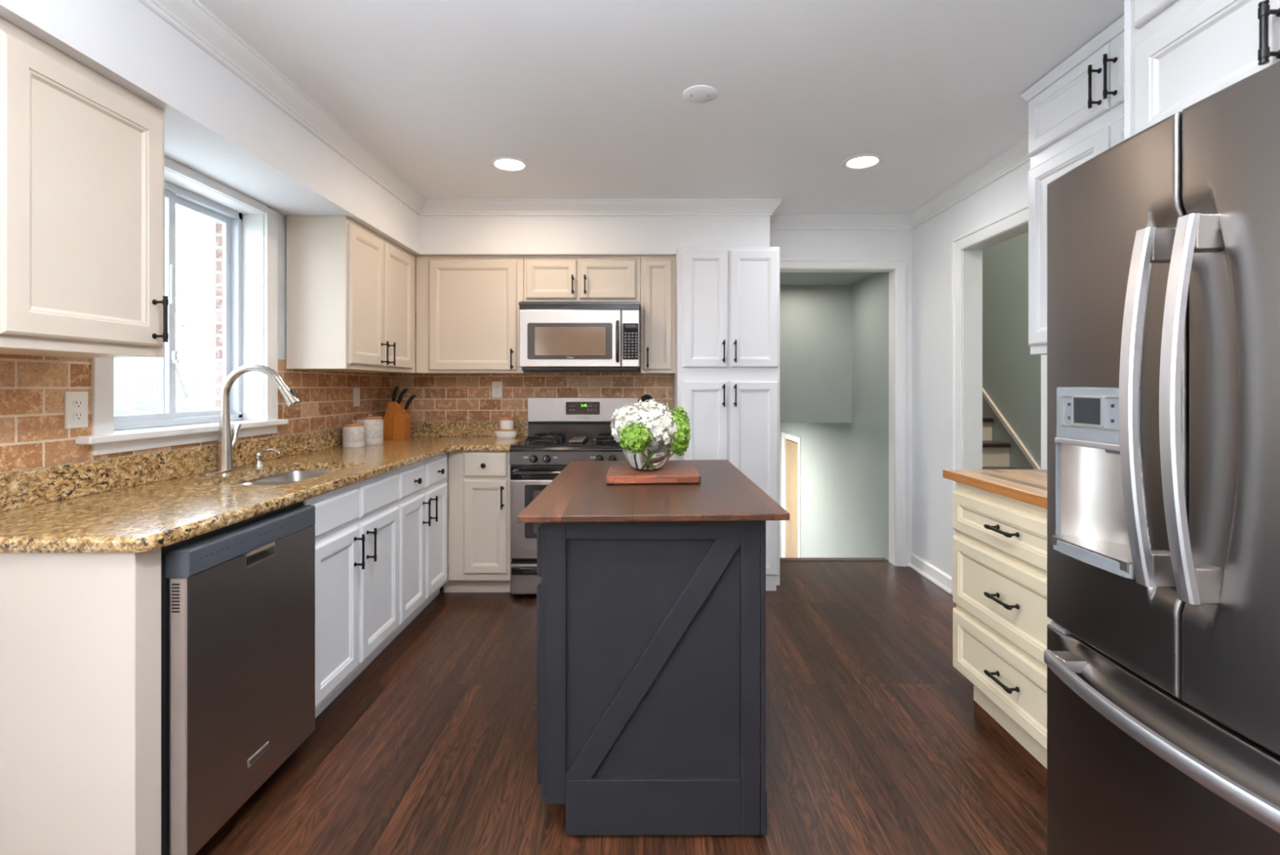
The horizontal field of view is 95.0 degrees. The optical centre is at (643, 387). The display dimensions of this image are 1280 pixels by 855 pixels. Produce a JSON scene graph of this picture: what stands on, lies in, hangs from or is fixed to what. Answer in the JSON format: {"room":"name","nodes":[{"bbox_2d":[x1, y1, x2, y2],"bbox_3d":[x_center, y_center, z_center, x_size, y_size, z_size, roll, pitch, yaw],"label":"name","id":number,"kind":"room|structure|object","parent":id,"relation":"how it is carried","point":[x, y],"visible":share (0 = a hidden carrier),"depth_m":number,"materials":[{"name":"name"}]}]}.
{"room":"kitchen","nodes":[
{"label":"kitchen","id":0,"kind":"room"},
{"bbox_2d":[0,0,422,264],"bbox_3d":[-1.633,-1.035,2.725,0.355,0.340,2.850,0,0,0],"label":"soffit","id":1,"kind":"structure","parent":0,"point":[217,126],"depth_m":2.06,"materials":[{"name":"white paint"}]},
{"bbox_2d":[137,0,1030,230],"bbox_3d":[0.071,-1.159,2.693,3.653,0.093,2.914,0,0,0],"label":"trim","id":2,"kind":"structure","parent":1,"relation":"attached to","point":[190,18],"depth_m":3.48,"materials":[{"name":"white paint"}]},
{"bbox_2d":[215,220,222,409],"bbox_3d":[-2.127,0.317,3.245,0.315,2.790,0.230,0,0,0],"label":"brick wall","id":3,"kind":"structure","parent":0,"point":[219,225],"depth_m":3.13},
{"bbox_2d":[233,212,286,482],"bbox_3d":[-1.885,0.029,0.525,0.150,2.467,7.450,0,0,0],"label":"wall","id":4,"kind":"structure","parent":0,"point":[282,219],"depth_m":2.94,"materials":[{"name":"white paint"}]},
{"bbox_2d":[0,17,168,357],"bbox_3d":[-1.621,-0.478,1.579,0.361,0.771,0.517,0,0,0],"label":"upper cabinet","id":5,"kind":"object","parent":4,"relation":"attached to","point":[82,154],"visible":1,"depth_m":1.55,"materials":[{"name":"beige paint"}]},
{"bbox_2d":[75,155,288,455],"bbox_3d":[-1.863,-0.320,2.380,0.215,1.088,1.040,0,0,0],"label":"window","id":6,"kind":"structure","parent":4,"relation":"in","point":[250,228],"depth_m":2.69,"materials":[{"name":"white paint"}]},
{"bbox_2d":[0,353,388,472],"bbox_3d":[-1.806,0.062,2.725,0.008,0.400,2.850,0,0,0],"label":"tiled wall","id":7,"kind":"structure","parent":4,"relation":"attached to","point":[33,434],"depth_m":1.85,"materials":[{"name":"stone"}]},
{"bbox_2d":[64,391,88,428],"bbox_3d":[-1.798,0.072,1.862,0.009,0.116,0.074,0,0,0],"label":"wall outlet","id":8,"kind":"object","parent":7,"relation":"attached to","point":[76,403],"visible":1,"depth_m":1.85,"materials":[{"name":"white plastic"}]},
{"bbox_2d":[72,400,83,407],"bbox_3d":[-1.795,0.052,1.862,0.002,0.025,0.033,0,0,0],"label":"socket","id":9,"kind":"object","parent":8,"relation":"attached to","point":[76,403],"depth_m":1.86,"materials":[{"name":"white plastic"}]},
{"bbox_2d":[72,412,83,419],"bbox_3d":[-1.795,0.091,1.862,0.002,0.025,0.033,0,0,0],"label":"socket","id":10,"kind":"object","parent":8,"relation":"attached to","point":[76,415],"depth_m":1.86,"materials":[{"name":"white plastic"}]},
{"bbox_2d":[353,387,359,406],"bbox_3d":[-1.798,0.062,3.680,0.009,0.116,0.074,0,0,0],"label":"wall switch","id":11,"kind":"object","parent":7,"relation":"attached to","point":[356,390],"visible":1,"depth_m":3.67,"materials":[{"name":"white plastic"}]},
{"bbox_2d":[286,215,415,373],"bbox_3d":[-1.621,-0.478,3.405,0.360,0.771,0.901,0,0,0],"label":"upper cabinet","id":12,"kind":"object","parent":4,"relation":"attached to","point":[351,290],"visible":1,"depth_m":2.97,"materials":[{"name":"beige paint"}]},
{"bbox_2d":[419,216,769,258],"bbox_3d":[-0.317,-1.035,3.982,2.276,0.340,0.336,0,0,0],"label":"wall","id":13,"kind":"structure","parent":0,"point":[523,236],"depth_m":3.81,"materials":[{"name":"white paint"}]},
{"bbox_2d":[195,560,1047,854],"bbox_3d":[0.570,1.312,0.595,5.060,0.100,7.390,0,0,0],"label":"floor","id":14,"kind":"structure","parent":0,"point":[876,744],"depth_m":2.04,"materials":[{"name":"brown wood"}]},
{"bbox_2d":[0,547,160,854],"bbox_3d":[-1.486,0.823,1.401,0.608,0.878,0.075,0,0,0],"label":"cabinet end panel","id":15,"kind":"object","parent":14,"relation":"on","point":[80,633],"visible":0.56,"depth_m":1.36,"materials":[{"name":"beige paint"}]},
{"bbox_2d":[160,500,315,854],"bbox_3d":[-1.443,0.824,1.745,0.614,0.876,0.608,0,0,0],"label":"dishwasher","id":16,"kind":"object","parent":14,"relation":"on","point":[237,599],"visible":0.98,"depth_m":1.62,"materials":[{"name":"grey metal"}]},
{"bbox_2d":[303,469,399,717],"bbox_3d":[-1.462,0.823,2.431,0.677,0.878,0.762,0,0,0],"label":"base cabinet","id":17,"kind":"object","parent":14,"relation":"on","point":[357,525],"visible":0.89,"depth_m":2.36,"materials":[{"name":"white paint"}]},
{"bbox_2d":[0,421,528,552],"bbox_3d":[-1.304,0.312,2.744,1.011,0.144,2.794,0,0,0],"label":"countertop","id":18,"kind":"structure","parent":17,"relation":"on","point":[147,502],"depth_m":1.91,"materials":[{"name":"brown stone"}]},
{"bbox_2d":[198,364,301,475],"bbox_3d":[-1.595,0.125,2.430,0.340,0.442,0.250,0,0,0],"label":"faucet","id":19,"kind":"object","parent":18,"relation":"on","point":[226,442],"visible":1,"depth_m":2.42,"materials":[{"name":"silver metal"}]},
{"bbox_2d":[252,448,279,466],"bbox_3d":[-1.655,0.307,2.575,0.118,0.078,0.048,0,0,0],"label":"soap dispenser","id":20,"kind":"object","parent":18,"relation":"on","point":[258,456],"visible":1,"depth_m":2.57,"materials":[{"name":"silver metal"}]},
{"bbox_2d":[232,470,337,484],"bbox_3d":[-1.445,0.471,2.390,0.382,0.172,0.658,0,0,0],"label":"sink","id":21,"kind":"object","parent":18,"relation":"in","point":[290,477],"visible":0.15,"depth_m":2.65,"materials":[{"name":"silver metal"}]},
{"bbox_2d":[342,419,364,447],"bbox_3d":[-1.693,0.269,3.425,0.116,0.154,0.116,0,0,0],"label":"canister","id":22,"kind":"object","parent":18,"relation":"on","point":[353,433],"visible":1,"depth_m":3.38,"materials":[{"name":"white ceramic"}]},
{"bbox_2d":[355,413,383,444],"bbox_3d":[-1.680,0.252,3.590,0.160,0.188,0.160,0,0,0],"label":"canister","id":23,"kind":"object","parent":18,"relation":"on","point":[374,425],"visible":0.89,"depth_m":3.53,"materials":[{"name":"white ceramic"}]},
{"bbox_2d":[382,400,411,439],"bbox_3d":[-1.658,0.220,3.915,0.192,0.252,0.150,0,0,0],"label":"knife block","id":24,"kind":"object","parent":18,"relation":"on","point":[397,422],"visible":0.91,"depth_m":3.86,"materials":[{"name":"orange wood"}]},
{"bbox_2d":[391,385,399,401],"bbox_3d":[-1.653,0.058,3.897,0.056,0.136,0.029,0,0,0],"label":"knife","id":25,"kind":"object","parent":24,"relation":"in","point":[396,388],"visible":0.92,"depth_m":3.89,"materials":[{"name":"black plastic"}]},
{"bbox_2d":[396,388,408,404],"bbox_3d":[-1.611,0.076,3.897,0.090,0.134,0.027,0,0,4],"label":"knife","id":26,"kind":"object","parent":24,"relation":"in","point":[403,392],"visible":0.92,"depth_m":3.89,"materials":[{"name":"black plastic"}]},
{"bbox_2d":[403,394,416,412],"bbox_3d":[-1.560,0.113,3.897,0.097,0.130,0.027,0,0,4],"label":"knife","id":27,"kind":"object","parent":24,"relation":"in","point":[411,397],"visible":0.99,"depth_m":3.89,"materials":[{"name":"black plastic"}]},
{"bbox_2d":[493,428,519,438],"bbox_3d":[-0.935,0.316,3.990,0.170,0.061,0.105,0,0,0],"label":"bowl","id":28,"kind":"object","parent":18,"relation":"on","point":[500,433],"visible":0.92,"depth_m":3.95,"materials":[{"name":"white ceramic"}]},
{"bbox_2d":[499,417,514,429],"bbox_3d":[-0.930,0.244,3.990,0.098,0.081,0.098,0,0,0],"label":"jar","id":29,"kind":"object","parent":28,"relation":"on","point":[505,423],"visible":1,"depth_m":3.95,"materials":[{"name":"white ceramic"}]},
{"bbox_2d":[382,453,447,649],"bbox_3d":[-1.462,0.824,3.207,0.677,0.876,0.786,0,0,0],"label":"base cabinet","id":30,"kind":"object","parent":14,"relation":"on","point":[422,502],"visible":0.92,"depth_m":3.08,"materials":[{"name":"white paint"}]},
{"bbox_2d":[443,451,511,591],"bbox_3d":[-1.016,0.824,3.811,0.432,0.876,0.658,0,0,0],"label":"base cabinet","id":31,"kind":"object","parent":14,"relation":"on","point":[479,560],"visible":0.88,"depth_m":3.53,"materials":[{"name":"beige paint"}]},
{"bbox_2d":[509,397,638,595],"bbox_3d":[-0.419,0.666,3.776,0.766,1.191,0.698,0,0,0],"label":"gas range","id":32,"kind":"object","parent":14,"relation":"on","point":[562,431],"visible":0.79,"depth_m":3.49,"materials":[{"name":"silver metal"}]},
{"bbox_2d":[509,437,622,451],"bbox_3d":[-0.417,0.364,3.785,0.762,0.035,0.599,0,0,0],"label":"cooktop","id":33,"kind":"object","parent":32,"relation":"in","point":[564,444],"depth_m":3.52,"materials":[{"name":"black metal"}]},
{"bbox_2d":[516,459,790,834],"bbox_3d":[0.024,0.795,2.170,0.742,0.910,1.180,0,0,0],"label":"kitchen island","id":34,"kind":"object","parent":14,"relation":"on","point":[651,597],"visible":1,"depth_m":1.66,"materials":[{"name":"grey paint"}]},
{"bbox_2d":[605,465,701,484],"bbox_3d":[0.035,0.326,2.200,0.336,0.031,0.270,0,0,0],"label":"cutting board","id":35,"kind":"object","parent":34,"relation":"on","point":[667,473],"visible":1,"depth_m":2.07,"materials":[{"name":"brown wood"}]},
{"bbox_2d":[622,433,671,471],"bbox_3d":[0.012,0.236,2.225,0.188,0.152,0.188,0,0,0],"label":"vase","id":36,"kind":"object","parent":35,"relation":"on","point":[654,458],"visible":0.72,"depth_m":2.15,"materials":[{"name":"clear glass"}]},
{"bbox_2d":[610,402,650,443],"bbox_3d":[-0.031,0.180,2.234,0.191,0.244,0.200,0,0,0],"label":"hydrangea","id":37,"kind":"object","parent":36,"relation":"in","point":[624,416],"visible":0.47,"depth_m":2.19,"materials":[{"name":"white plant"}]},
{"bbox_2d":[618,422,653,454],"bbox_3d":[-0.029,0.214,2.143,0.128,0.172,0.131,0,0,0],"label":"hydrangea","id":38,"kind":"object","parent":36,"relation":"in","point":[635,437],"visible":1,"depth_m":2.10,"materials":[{"name":"green plant"}]},
{"bbox_2d":[632,398,668,413],"bbox_3d":[0.020,0.172,2.270,0.172,0.257,0.181,0,0,-41],"label":"hydrangea","id":39,"kind":"object","parent":36,"relation":"in","point":[652,402],"visible":0.2,"depth_m":2.24,"materials":[{"name":"white plant"}]},
{"bbox_2d":[638,404,679,446],"bbox_3d":[0.048,0.185,2.218,0.196,0.234,0.189,0,0,0],"label":"hydrangea","id":40,"kind":"object","parent":36,"relation":"in","point":[660,424],"visible":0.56,"depth_m":2.15,"materials":[{"name":"white plant"}]},
{"bbox_2d":[669,405,690,457],"bbox_3d":[0.129,0.186,2.212,0.112,0.229,0.107,0,0,-33],"label":"hydrangea","id":41,"kind":"object","parent":36,"relation":"in","point":[681,442],"visible":0.81,"depth_m":2.18,"materials":[{"name":"green plant"}]},
{"bbox_2d":[668,451,677,459],"bbox_3d":[0.086,0.824,3.811,0.237,0.876,0.658,0,0,0],"label":"base cabinet","id":42,"kind":"object","parent":14,"relation":"on","point":[674,456],"visible":0.02,"depth_m":3.53,"materials":[{"name":"beige paint"}]},
{"bbox_3d":[0.087,0.312,3.823,0.242,0.144,0.636,0,0,0],"label":"countertop","id":43,"kind":"structure","parent":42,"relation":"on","visible":0},
{"bbox_3d":[0.078,0.284,3.930,0.110,0.125,0.110,0,0,0],"label":"utensil crock","id":44,"kind":"object","parent":43,"relation":"on","visible":0},
{"bbox_2d":[640,394,652,404],"bbox_3d":[0.033,0.188,3.926,0.109,0.280,0.019,0,0,0],"label":"slotted spoon","id":45,"kind":"object","parent":44,"relation":"in","point":[645,397],"visible":0.3,"depth_m":3.92,"materials":[{"name":"black plastic"}]},
{"bbox_2d":[659,394,667,407],"bbox_3d":[0.132,0.189,3.952,0.065,0.277,0.056,0,0,36],"label":"whisk","id":46,"kind":"object","parent":44,"relation":"in","point":[664,394],"visible":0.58,"depth_m":3.95,"materials":[{"name":"silver metal"}]},
{"bbox_2d":[673,246,779,591],"bbox_3d":[0.527,0.196,3.853,0.634,2.133,0.554,0,0,0],"label":"pantry cabinet","id":47,"kind":"object","parent":14,"relation":"on","point":[726,375],"visible":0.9,"depth_m":3.63,"materials":[{"name":"white paint"}]},
{"bbox_2d":[952,481,1053,789],"bbox_3d":[1.519,0.809,1.887,0.747,0.905,0.755,0,0,0],"label":"base cabinet","id":48,"kind":"object","parent":14,"relation":"on","point":[1001,620],"visible":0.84,"depth_m":1.96,"materials":[{"name":"paint"}]},
{"bbox_2d":[942,469,1047,508],"bbox_3d":[1.534,0.339,1.907,0.720,0.034,0.793,0,0,0],"label":"countertop","id":49,"kind":"structure","parent":48,"relation":"on","point":[1028,486],"depth_m":2.03,"materials":[{"name":"brown wood"}]},
{"bbox_2d":[982,386,1040,469],"bbox_3d":[2.575,-0.108,5.565,1.050,2.740,3.270,0,0,0],"label":"staircase","id":50,"kind":"structure","parent":14,"relation":"on","point":[995,455],"depth_m":4.96,"materials":[{"name":"beige paint"}]},
{"bbox_2d":[1124,0,1131,140],"bbox_3d":[1.565,0.029,1.498,0.659,2.465,0.020,0,0,0],"label":"panel","id":51,"kind":"object","parent":14,"relation":"on","point":[1127,3],"visible":0.02,"depth_m":1.50,"materials":[{"name":"white paint"}]},
{"bbox_2d":[1044,61,1279,854],"bbox_3d":[1.386,0.374,1.093,0.948,1.775,0.777,0,0,0],"label":"refrigerator","id":52,"kind":"object","parent":14,"relation":"on","point":[1162,656],"visible":1,"depth_m":1.09,"materials":[{"name":"grey metal"}]},
{"bbox_2d":[197,0,1124,213],"bbox_3d":[0.024,-1.265,0.525,3.968,0.120,7.450,0,0,0],"label":"ceiling","id":53,"kind":"structure","parent":0,"point":[588,94],"depth_m":2.34,"materials":[{"name":"paint"}]},
{"bbox_2d":[489,156,528,172],"bbox_3d":[-0.725,-1.201,3.170,0.208,0.008,0.208,0,0,0],"label":"recessed light","id":54,"kind":"object","parent":53,"relation":"in","point":[508,164],"visible":1,"depth_m":3.16,"materials":[{"name":"white paint"}]},
{"bbox_2d":[494,159,524,169],"bbox_3d":[-0.725,-1.201,3.170,0.152,0.002,0.152,0,0,0],"label":"diffuser","id":55,"kind":"object","parent":54,"relation":"attached to","point":[500,164],"depth_m":3.16,"materials":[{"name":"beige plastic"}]},
{"bbox_2d":[683,84,716,103],"bbox_3d":[0.231,-1.200,2.410,0.140,0.010,0.140,0,0,0],"label":"smoke detector","id":56,"kind":"object","parent":53,"relation":"attached to","point":[698,94],"visible":1,"depth_m":2.40,"materials":[{"name":"paint"}]},
{"bbox_2d":[841,154,883,169],"bbox_3d":[1.169,-1.201,3.135,0.208,0.008,0.208,0,0,0],"label":"recessed light","id":57,"kind":"object","parent":53,"relation":"in","point":[862,162],"visible":1,"depth_m":3.13,"materials":[{"name":"white paint"}]},
{"bbox_2d":[847,156,877,167],"bbox_3d":[1.169,-1.201,3.135,0.152,0.002,0.152,0,0,0],"label":"diffuser","id":58,"kind":"object","parent":57,"relation":"attached to","point":[853,162],"depth_m":3.13,"materials":[{"name":"white plastic"}]},
{"bbox_2d":[415,230,911,565],"bbox_3d":[0.099,0.029,4.200,3.818,2.467,0.100,0,0,0],"label":"wall","id":59,"kind":"structure","parent":0,"point":[793,244],"depth_m":4.15,"materials":[{"name":"white paint"}]},
{"bbox_2d":[416,255,531,373],"bbox_3d":[-1.144,-0.478,3.970,0.708,0.771,0.342,0,0,0],"label":"upper cabinet","id":60,"kind":"object","parent":59,"relation":"attached to","point":[468,306],"visible":0.98,"depth_m":3.85,"materials":[{"name":"beige paint"}]},
{"bbox_2d":[388,311,672,421],"bbox_3d":[-0.798,-0.103,4.146,2.007,0.870,0.008,0,0,0],"label":"tiled wall","id":61,"kind":"structure","parent":59,"relation":"attached to","point":[439,397],"depth_m":4.14,"materials":[{"name":"stone"}]},
{"bbox_2d":[492,381,502,397],"bbox_3d":[-1.034,0.016,4.138,0.074,0.116,0.009,0,0,0],"label":"wall outlet","id":62,"kind":"object","parent":61,"relation":"attached to","point":[497,386],"visible":1,"depth_m":4.14,"materials":[{"name":"white plastic"}]},
{"bbox_2d":[524,255,640,309],"bbox_3d":[-0.405,-0.707,3.970,0.766,0.314,0.342,0,0,0],"label":"upper cabinet","id":63,"kind":"object","parent":59,"relation":"attached to","point":[546,277],"visible":0.96,"depth_m":3.85,"materials":[{"name":"beige paint"}]},
{"bbox_2d":[518,301,639,372],"bbox_3d":[-0.404,-0.324,3.891,0.762,0.440,0.497,0,0,0],"label":"microwave","id":64,"kind":"object","parent":63,"relation":"attached to","point":[555,336],"visible":1,"depth_m":3.68,"materials":[{"name":"silver metal"}]},
{"bbox_2d":[640,255,675,373],"bbox_3d":[0.094,-0.478,3.970,0.228,0.771,0.342,0,0,0],"label":"upper cabinet","id":65,"kind":"object","parent":59,"relation":"attached to","point":[657,272],"visible":0.99,"depth_m":3.85,"materials":[{"name":"beige paint"}]},
{"bbox_2d":[779,557,888,560],"bbox_3d":[1.340,1.275,4.295,0.880,0.034,0.080,0,0,0],"label":"trim","id":66,"kind":"structure","parent":59,"relation":"attached to","point":[780,558],"depth_m":4.28,"materials":[{"name":"brown wood"}]},
{"bbox_2d":[779,258,906,566],"bbox_3d":[1.340,0.178,4.188,1.020,2.168,0.124,0,0,0],"label":"trim","id":67,"kind":"structure","parent":59,"relation":"attached to","point":[896,268],"depth_m":4.14,"materials":[{"name":"white paint"}]},
{"bbox_2d":[779,285,852,422],"bbox_3d":[0.090,-0.367,6.675,3.380,1.341,4.650,0,0,0],"label":"wall","id":68,"kind":"structure","parent":0,"point":[815,322],"depth_m":5.01,"materials":[{"name":"grey paint"}]},
{"bbox_2d":[779,272,877,285],"bbox_3d":[1.315,-0.953,4.630,0.930,0.170,0.760,0,0,0],"label":"ceiling","id":69,"kind":"structure","parent":0,"point":[785,278],"depth_m":4.70,"materials":[{"name":"grey paint"}]},
{"bbox_2d":[779,272,888,560],"bbox_3d":[1.913,-0.388,6.625,0.265,6.300,4.750,0,0,0],"label":"wall","id":70,"kind":"structure","parent":0,"point":[845,466],"depth_m":4.86,"materials":[{"name":"grey paint"}]},
{"bbox_2d":[781,431,800,557],"bbox_3d":[1.907,1.642,7.080,0.285,2.140,0.880,0,0,0],"label":"door","id":71,"kind":"structure","parent":70,"relation":"in","point":[790,444],"depth_m":7.15,"materials":[{"name":"white paint"}]},
{"bbox_2d":[911,160,1030,576],"bbox_3d":[1.953,0.029,0.475,0.110,2.467,7.350,0,0,0],"label":"wall","id":72,"kind":"structure","parent":0,"point":[931,241],"depth_m":3.80,"materials":[{"name":"white paint"}]},
{"bbox_2d":[906,551,951,594],"bbox_3d":[1.875,1.214,3.862,0.045,0.095,0.575,0,0,0],"label":"baseboard","id":73,"kind":"structure","parent":72,"relation":"attached to","point":[925,568],"depth_m":3.85,"materials":[{"name":"white paint"}]},
{"bbox_2d":[951,203,1047,595],"bbox_3d":[1.944,0.181,3.140,0.139,2.162,0.864,0,0,0],"label":"trim","id":74,"kind":"structure","parent":72,"relation":"attached to","point":[967,247],"depth_m":3.49,"materials":[{"name":"white paint"}]},
{"bbox_2d":[1020,15,1124,354],"bbox_3d":[1.704,-0.666,1.961,0.380,1.068,0.902,0,0,0],"label":"upper cabinet","id":75,"kind":"object","parent":72,"relation":"attached to","point":[1076,111],"visible":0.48,"depth_m":2.17,"materials":[{"name":"white paint"}]},
{"bbox_2d":[1131,0,1279,136],"bbox_3d":[1.534,-0.881,1.073,0.720,0.637,0.827,0,0,0],"label":"upper cabinet","id":76,"kind":"object","parent":72,"relation":"attached to","point":[1184,52],"visible":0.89,"depth_m":1.31,"materials":[{"name":"white paint"}]},
{"bbox_2d":[982,231,1040,469],"bbox_3d":[3.150,-1.088,5.200,0.100,4.900,7.600,0,0,0],"label":"wall","id":77,"kind":"structure","parent":0,"point":[1011,375],"depth_m":4.96,"materials":[{"name":"grey paint"}]},
{"label":"outside","id":78,"kind":"structure","parent":0,"visible":0},
{"bbox_2d":[113,357,215,431],"bbox_3d":[-21.980,-0.368,16.000,40.000,4.400,60.000,0,0,0],"label":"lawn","id":79,"kind":"structure","parent":78,"point":[135,393],"depth_m":24.06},
{"bbox_2d":[143,214,215,425],"bbox_3d":[-8.472,-1.079,10.606,3.443,5.305,3.964,0,0,14],"label":"tree","id":80,"kind":"object","parent":79,"relation":"on","point":[185,377],"visible":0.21,"depth_m":10.19,"materials":[{"name":"grey plant"}]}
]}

